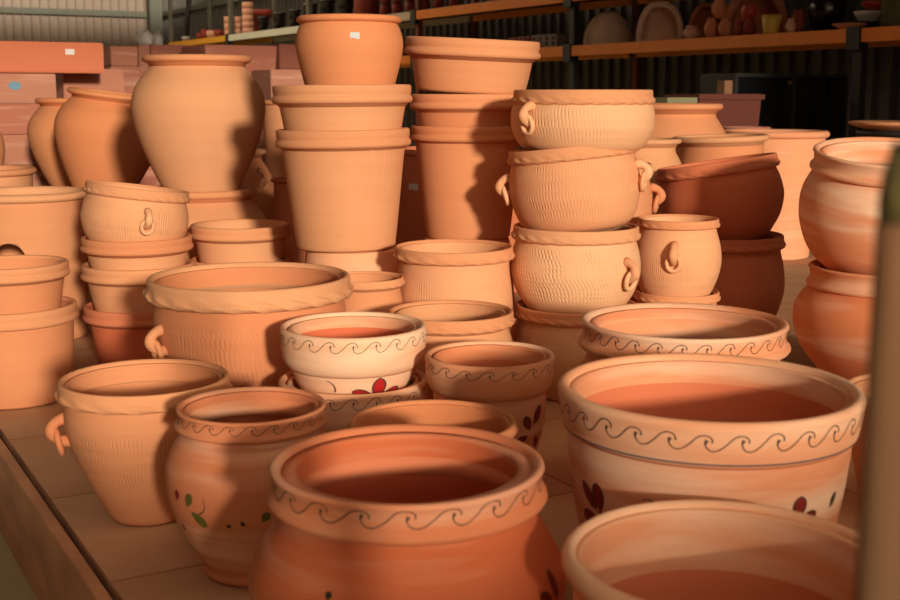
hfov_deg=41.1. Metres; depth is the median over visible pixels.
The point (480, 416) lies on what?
flower pot
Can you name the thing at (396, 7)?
pot
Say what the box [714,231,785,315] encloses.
flower pot
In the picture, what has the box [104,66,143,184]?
planter box
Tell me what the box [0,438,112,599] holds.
table edge
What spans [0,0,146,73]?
wall
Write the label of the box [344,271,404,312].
flower pot
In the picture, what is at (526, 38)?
brick block
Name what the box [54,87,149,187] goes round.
clay pot
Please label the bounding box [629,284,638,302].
flower pot
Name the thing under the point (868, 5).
bowl
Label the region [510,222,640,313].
flower pot
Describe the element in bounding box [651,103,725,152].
clay pot
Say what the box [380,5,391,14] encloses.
pot
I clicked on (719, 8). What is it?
jug
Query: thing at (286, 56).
planter box
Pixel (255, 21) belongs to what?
pot
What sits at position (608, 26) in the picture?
oven
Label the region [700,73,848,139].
display cabinet
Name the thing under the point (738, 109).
planter box
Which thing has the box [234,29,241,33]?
pot
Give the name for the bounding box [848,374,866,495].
flower pot
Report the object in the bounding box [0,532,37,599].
floor
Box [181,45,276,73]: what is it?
planter box
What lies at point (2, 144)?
flower pot
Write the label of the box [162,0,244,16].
trim
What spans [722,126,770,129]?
flower pot
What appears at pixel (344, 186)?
flower pot
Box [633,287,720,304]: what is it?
flower pot
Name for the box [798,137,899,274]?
flower pot
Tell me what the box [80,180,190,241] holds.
flower pot
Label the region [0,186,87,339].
flower pot
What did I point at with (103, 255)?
flower pot
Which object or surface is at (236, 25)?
pot
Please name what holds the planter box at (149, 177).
on the platform
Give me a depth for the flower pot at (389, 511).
1.83 m
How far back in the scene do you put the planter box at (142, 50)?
9.44 m
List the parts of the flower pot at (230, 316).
handle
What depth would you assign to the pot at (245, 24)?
21.74 m
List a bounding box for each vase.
[785,18,796,31]
[792,9,804,31]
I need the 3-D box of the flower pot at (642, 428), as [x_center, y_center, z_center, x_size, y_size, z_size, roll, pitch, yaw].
[0.484,0.387,2.288,0.562,0.466,0.562,1,10,6]
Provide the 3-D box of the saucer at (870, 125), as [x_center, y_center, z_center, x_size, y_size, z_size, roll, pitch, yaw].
[3.003,-1.148,7.920,0.713,0.060,0.713,0,10,0]
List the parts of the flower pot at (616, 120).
handle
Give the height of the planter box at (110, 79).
1.170 m
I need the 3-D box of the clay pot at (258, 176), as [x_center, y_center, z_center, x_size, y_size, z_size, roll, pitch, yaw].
[-1.195,-0.460,6.516,0.502,0.710,0.502,-2,10,-9]
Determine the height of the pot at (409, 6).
0.166 m
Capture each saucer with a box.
[832,23,866,28]
[848,120,899,131]
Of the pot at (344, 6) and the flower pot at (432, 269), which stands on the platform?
the flower pot at (432, 269)
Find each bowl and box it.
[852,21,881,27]
[853,10,880,20]
[861,0,883,9]
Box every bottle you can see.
[152,31,163,44]
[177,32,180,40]
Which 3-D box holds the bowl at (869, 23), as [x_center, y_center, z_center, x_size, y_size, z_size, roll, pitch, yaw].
[3.456,-2.266,9.945,0.249,0.075,0.249,0,10,0]
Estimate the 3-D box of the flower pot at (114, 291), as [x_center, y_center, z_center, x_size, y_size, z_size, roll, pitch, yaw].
[-1.149,0.011,4.445,0.412,0.300,0.412,8,12,39]
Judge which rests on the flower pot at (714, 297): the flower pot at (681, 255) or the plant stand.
the flower pot at (681, 255)
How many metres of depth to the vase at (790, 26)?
10.22 m
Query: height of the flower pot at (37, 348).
0.317 m
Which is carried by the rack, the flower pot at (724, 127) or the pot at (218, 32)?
the pot at (218, 32)
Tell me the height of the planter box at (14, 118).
0.186 m
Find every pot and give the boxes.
[0,132,4,164]
[0,165,36,186]
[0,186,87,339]
[0,255,69,314]
[0,296,78,409]
[27,98,71,186]
[44,359,232,525]
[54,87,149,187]
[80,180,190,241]
[80,232,193,269]
[80,258,193,312]
[82,302,152,363]
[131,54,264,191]
[143,262,353,387]
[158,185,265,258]
[165,386,327,586]
[190,219,290,263]
[191,255,289,264]
[201,29,207,37]
[206,30,214,37]
[214,29,222,36]
[224,23,228,29]
[234,16,241,22]
[234,23,241,28]
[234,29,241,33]
[242,2,252,8]
[242,8,252,14]
[242,15,252,20]
[242,21,253,27]
[242,28,253,32]
[242,148,273,219]
[248,424,565,599]
[253,9,272,17]
[253,18,258,31]
[257,16,269,30]
[263,100,285,177]
[271,84,412,130]
[271,176,304,262]
[272,12,286,28]
[275,127,410,252]
[278,369,427,431]
[279,312,426,393]
[288,9,300,26]
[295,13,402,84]
[303,3,317,14]
[305,246,398,272]
[319,0,335,13]
[337,0,353,12]
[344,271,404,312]
[348,399,517,437]
[354,0,378,13]
[380,0,390,4]
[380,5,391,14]
[388,300,515,398]
[392,3,403,13]
[393,239,514,332]
[394,146,426,267]
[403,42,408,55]
[404,36,540,93]
[405,2,414,11]
[409,94,512,126]
[410,125,519,240]
[423,0,430,9]
[424,237,516,341]
[425,341,554,450]
[433,0,444,7]
[449,0,460,5]
[495,147,652,231]
[508,209,518,292]
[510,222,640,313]
[511,89,655,150]
[513,299,635,401]
[557,353,864,524]
[561,500,857,599]
[578,302,790,365]
[628,162,665,223]
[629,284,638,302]
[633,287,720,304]
[634,137,681,213]
[636,214,721,296]
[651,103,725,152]
[656,152,783,239]
[672,133,769,163]
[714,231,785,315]
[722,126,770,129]
[724,129,829,260]
[793,259,871,379]
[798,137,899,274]
[807,0,846,30]
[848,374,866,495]
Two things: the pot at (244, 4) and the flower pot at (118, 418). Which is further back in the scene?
the pot at (244, 4)
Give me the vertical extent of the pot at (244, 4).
0.111 m
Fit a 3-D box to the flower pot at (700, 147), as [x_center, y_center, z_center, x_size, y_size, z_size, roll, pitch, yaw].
[1.339,-0.415,5.966,0.488,0.816,0.486,8,12,39]
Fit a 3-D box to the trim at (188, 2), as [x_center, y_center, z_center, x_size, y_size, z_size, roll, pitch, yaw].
[-5.837,-5.864,26.590,0.096,2.229,0.792,-5,11,-29]
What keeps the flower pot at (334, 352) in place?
in the flower pot at (339, 408)
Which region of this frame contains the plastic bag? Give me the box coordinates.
[136,29,152,44]
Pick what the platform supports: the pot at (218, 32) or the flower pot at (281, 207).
the flower pot at (281, 207)
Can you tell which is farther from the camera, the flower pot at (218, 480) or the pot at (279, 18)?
the pot at (279, 18)
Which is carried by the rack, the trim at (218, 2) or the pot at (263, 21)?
the pot at (263, 21)
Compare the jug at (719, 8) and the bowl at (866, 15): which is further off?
the jug at (719, 8)
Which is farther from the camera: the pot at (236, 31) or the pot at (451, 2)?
the pot at (236, 31)
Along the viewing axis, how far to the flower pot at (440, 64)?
4.14 m
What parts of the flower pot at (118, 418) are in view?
handle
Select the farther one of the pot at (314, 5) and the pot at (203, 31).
the pot at (203, 31)
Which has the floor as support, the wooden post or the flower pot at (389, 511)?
the wooden post
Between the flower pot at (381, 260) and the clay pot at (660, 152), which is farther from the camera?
the clay pot at (660, 152)
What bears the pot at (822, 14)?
on the rack
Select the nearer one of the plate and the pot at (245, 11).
the plate
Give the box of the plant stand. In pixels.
[855,130,899,136]
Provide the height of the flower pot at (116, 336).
0.238 m
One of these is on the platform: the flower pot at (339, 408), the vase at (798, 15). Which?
the flower pot at (339, 408)
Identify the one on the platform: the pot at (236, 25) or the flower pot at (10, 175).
the flower pot at (10, 175)
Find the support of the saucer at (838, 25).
on the rack
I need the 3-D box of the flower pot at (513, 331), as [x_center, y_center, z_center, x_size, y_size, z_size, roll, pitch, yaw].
[0.061,0.006,4.465,0.430,0.484,0.430,3,10,17]
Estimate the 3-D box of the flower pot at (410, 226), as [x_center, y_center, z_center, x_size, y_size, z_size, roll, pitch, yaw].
[-0.167,-0.332,5.625,0.440,0.758,0.440,0,10,0]
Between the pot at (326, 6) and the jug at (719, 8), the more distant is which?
the pot at (326, 6)
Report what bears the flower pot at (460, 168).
on the flower pot at (513, 331)
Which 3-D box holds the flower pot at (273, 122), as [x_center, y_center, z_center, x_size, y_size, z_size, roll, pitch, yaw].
[-0.899,-0.689,7.085,0.434,0.970,0.434,0,10,0]
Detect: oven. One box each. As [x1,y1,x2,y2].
[583,10,632,44]
[636,1,684,41]
[687,3,721,37]
[725,0,787,35]
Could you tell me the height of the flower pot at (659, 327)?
0.452 m
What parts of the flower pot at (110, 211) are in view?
handle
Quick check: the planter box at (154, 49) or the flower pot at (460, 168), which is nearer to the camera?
the flower pot at (460, 168)
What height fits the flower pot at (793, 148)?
0.783 m
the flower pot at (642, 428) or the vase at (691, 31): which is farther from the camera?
the vase at (691, 31)
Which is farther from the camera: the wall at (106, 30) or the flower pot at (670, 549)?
the wall at (106, 30)
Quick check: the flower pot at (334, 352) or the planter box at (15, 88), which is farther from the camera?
the planter box at (15, 88)
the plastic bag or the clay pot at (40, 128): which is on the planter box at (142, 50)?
the plastic bag
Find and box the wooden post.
[854,140,899,599]
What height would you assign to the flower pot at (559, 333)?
0.311 m
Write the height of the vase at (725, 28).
0.174 m
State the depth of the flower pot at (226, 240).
4.49 m
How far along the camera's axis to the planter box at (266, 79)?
8.54 m
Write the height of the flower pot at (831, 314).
0.433 m
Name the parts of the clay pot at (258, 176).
handle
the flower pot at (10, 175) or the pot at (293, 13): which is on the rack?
the pot at (293, 13)
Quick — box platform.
[0,251,859,599]
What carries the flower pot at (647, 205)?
on the flower pot at (632, 298)
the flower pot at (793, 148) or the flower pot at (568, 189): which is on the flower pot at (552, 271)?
the flower pot at (568, 189)
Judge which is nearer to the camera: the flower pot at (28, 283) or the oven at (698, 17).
the flower pot at (28, 283)
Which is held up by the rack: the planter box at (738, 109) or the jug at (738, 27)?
the jug at (738, 27)
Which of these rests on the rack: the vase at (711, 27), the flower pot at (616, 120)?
the vase at (711, 27)
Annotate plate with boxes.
[879,23,899,26]
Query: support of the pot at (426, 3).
on the rack
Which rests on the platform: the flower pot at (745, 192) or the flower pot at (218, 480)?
the flower pot at (218, 480)
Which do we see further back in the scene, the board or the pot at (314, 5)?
the pot at (314, 5)
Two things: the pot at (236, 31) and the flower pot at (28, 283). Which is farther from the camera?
the pot at (236, 31)
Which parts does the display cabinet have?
glass door, glass door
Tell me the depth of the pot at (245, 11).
21.70 m
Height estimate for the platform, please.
0.278 m
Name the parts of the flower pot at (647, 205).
handle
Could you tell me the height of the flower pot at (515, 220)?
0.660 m
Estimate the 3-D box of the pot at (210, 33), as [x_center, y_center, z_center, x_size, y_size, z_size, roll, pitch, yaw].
[-4.689,-5.222,23.609,0.217,0.158,0.217,0,10,0]
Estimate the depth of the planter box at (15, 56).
7.47 m
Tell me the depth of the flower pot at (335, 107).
3.91 m
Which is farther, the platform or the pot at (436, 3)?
the pot at (436, 3)
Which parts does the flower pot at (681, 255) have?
handle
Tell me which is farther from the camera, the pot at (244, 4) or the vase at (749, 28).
the pot at (244, 4)
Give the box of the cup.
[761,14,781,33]
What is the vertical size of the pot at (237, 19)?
0.111 m
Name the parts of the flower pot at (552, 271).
handle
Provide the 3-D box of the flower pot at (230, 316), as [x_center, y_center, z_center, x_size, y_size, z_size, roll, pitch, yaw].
[-0.575,0.171,3.478,0.597,0.491,0.594,1,10,6]
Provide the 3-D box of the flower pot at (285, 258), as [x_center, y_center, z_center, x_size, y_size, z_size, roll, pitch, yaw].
[-0.812,0.024,4.671,0.386,0.378,0.386,-4,10,-20]
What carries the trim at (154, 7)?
attached to the wall at (664, 75)
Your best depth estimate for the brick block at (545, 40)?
13.30 m
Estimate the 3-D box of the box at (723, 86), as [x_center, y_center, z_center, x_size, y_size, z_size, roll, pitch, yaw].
[2.015,-1.562,8.802,0.075,0.096,0.080,-5,11,-29]
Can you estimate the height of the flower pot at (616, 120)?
0.206 m
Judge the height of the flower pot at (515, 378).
0.380 m
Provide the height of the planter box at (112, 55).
0.144 m
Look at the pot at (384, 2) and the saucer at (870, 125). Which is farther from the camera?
the pot at (384, 2)
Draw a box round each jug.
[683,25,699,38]
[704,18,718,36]
[712,0,727,17]
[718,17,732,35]
[733,21,743,35]
[741,5,756,18]
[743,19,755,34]
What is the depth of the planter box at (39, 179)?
7.57 m
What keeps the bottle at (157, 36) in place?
on the planter box at (154, 49)
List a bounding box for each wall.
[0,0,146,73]
[162,0,899,149]
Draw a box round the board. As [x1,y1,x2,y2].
[654,97,696,102]
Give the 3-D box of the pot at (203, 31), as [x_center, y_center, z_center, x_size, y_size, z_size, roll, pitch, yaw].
[-4.902,-5.307,23.977,0.160,0.200,0.160,0,10,0]
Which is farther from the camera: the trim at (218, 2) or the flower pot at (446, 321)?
the trim at (218, 2)
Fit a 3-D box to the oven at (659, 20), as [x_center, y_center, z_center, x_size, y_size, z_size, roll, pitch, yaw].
[2.145,-2.809,12.165,0.468,0.397,0.468,2,10,14]
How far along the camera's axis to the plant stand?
7.77 m
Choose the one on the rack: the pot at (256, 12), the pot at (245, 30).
the pot at (245, 30)
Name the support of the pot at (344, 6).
on the rack
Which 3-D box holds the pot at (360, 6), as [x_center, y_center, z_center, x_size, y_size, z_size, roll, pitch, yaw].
[-1.235,-4.399,17.756,0.372,0.506,0.372,0,10,0]
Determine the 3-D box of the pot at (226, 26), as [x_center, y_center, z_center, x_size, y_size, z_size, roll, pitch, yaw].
[-4.183,-5.173,22.709,0.171,0.120,0.171,0,10,0]
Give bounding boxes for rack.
[166,0,899,136]
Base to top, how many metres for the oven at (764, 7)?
0.455 m
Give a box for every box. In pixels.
[0,41,103,73]
[0,73,56,103]
[0,104,39,134]
[2,134,36,164]
[25,164,49,185]
[55,69,124,97]
[103,46,137,66]
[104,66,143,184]
[132,45,149,77]
[144,166,155,185]
[149,45,196,54]
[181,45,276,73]
[251,70,303,164]
[265,44,299,68]
[665,94,764,125]
[717,80,732,93]
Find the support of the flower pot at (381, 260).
on the platform
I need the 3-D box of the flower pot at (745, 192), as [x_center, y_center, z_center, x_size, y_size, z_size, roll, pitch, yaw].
[1.097,-0.409,4.896,0.514,0.387,0.502,5,11,26]
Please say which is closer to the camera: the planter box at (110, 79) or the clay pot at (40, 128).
the clay pot at (40, 128)
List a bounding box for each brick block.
[508,36,530,40]
[531,33,568,46]
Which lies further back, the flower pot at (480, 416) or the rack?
the rack
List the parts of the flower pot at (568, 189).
handle, handle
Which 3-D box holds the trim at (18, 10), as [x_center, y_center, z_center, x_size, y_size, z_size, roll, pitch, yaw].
[-14.821,-6.412,25.820,17.300,0.140,0.102,-5,11,-29]
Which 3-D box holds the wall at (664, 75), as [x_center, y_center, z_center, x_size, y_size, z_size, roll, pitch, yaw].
[1.716,-3.975,14.592,0.104,5.480,36.523,-5,11,-29]
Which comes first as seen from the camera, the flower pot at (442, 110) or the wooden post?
the wooden post
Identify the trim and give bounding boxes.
[0,7,146,17]
[146,0,162,35]
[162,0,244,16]
[184,0,190,36]
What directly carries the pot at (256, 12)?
on the pot at (255, 21)

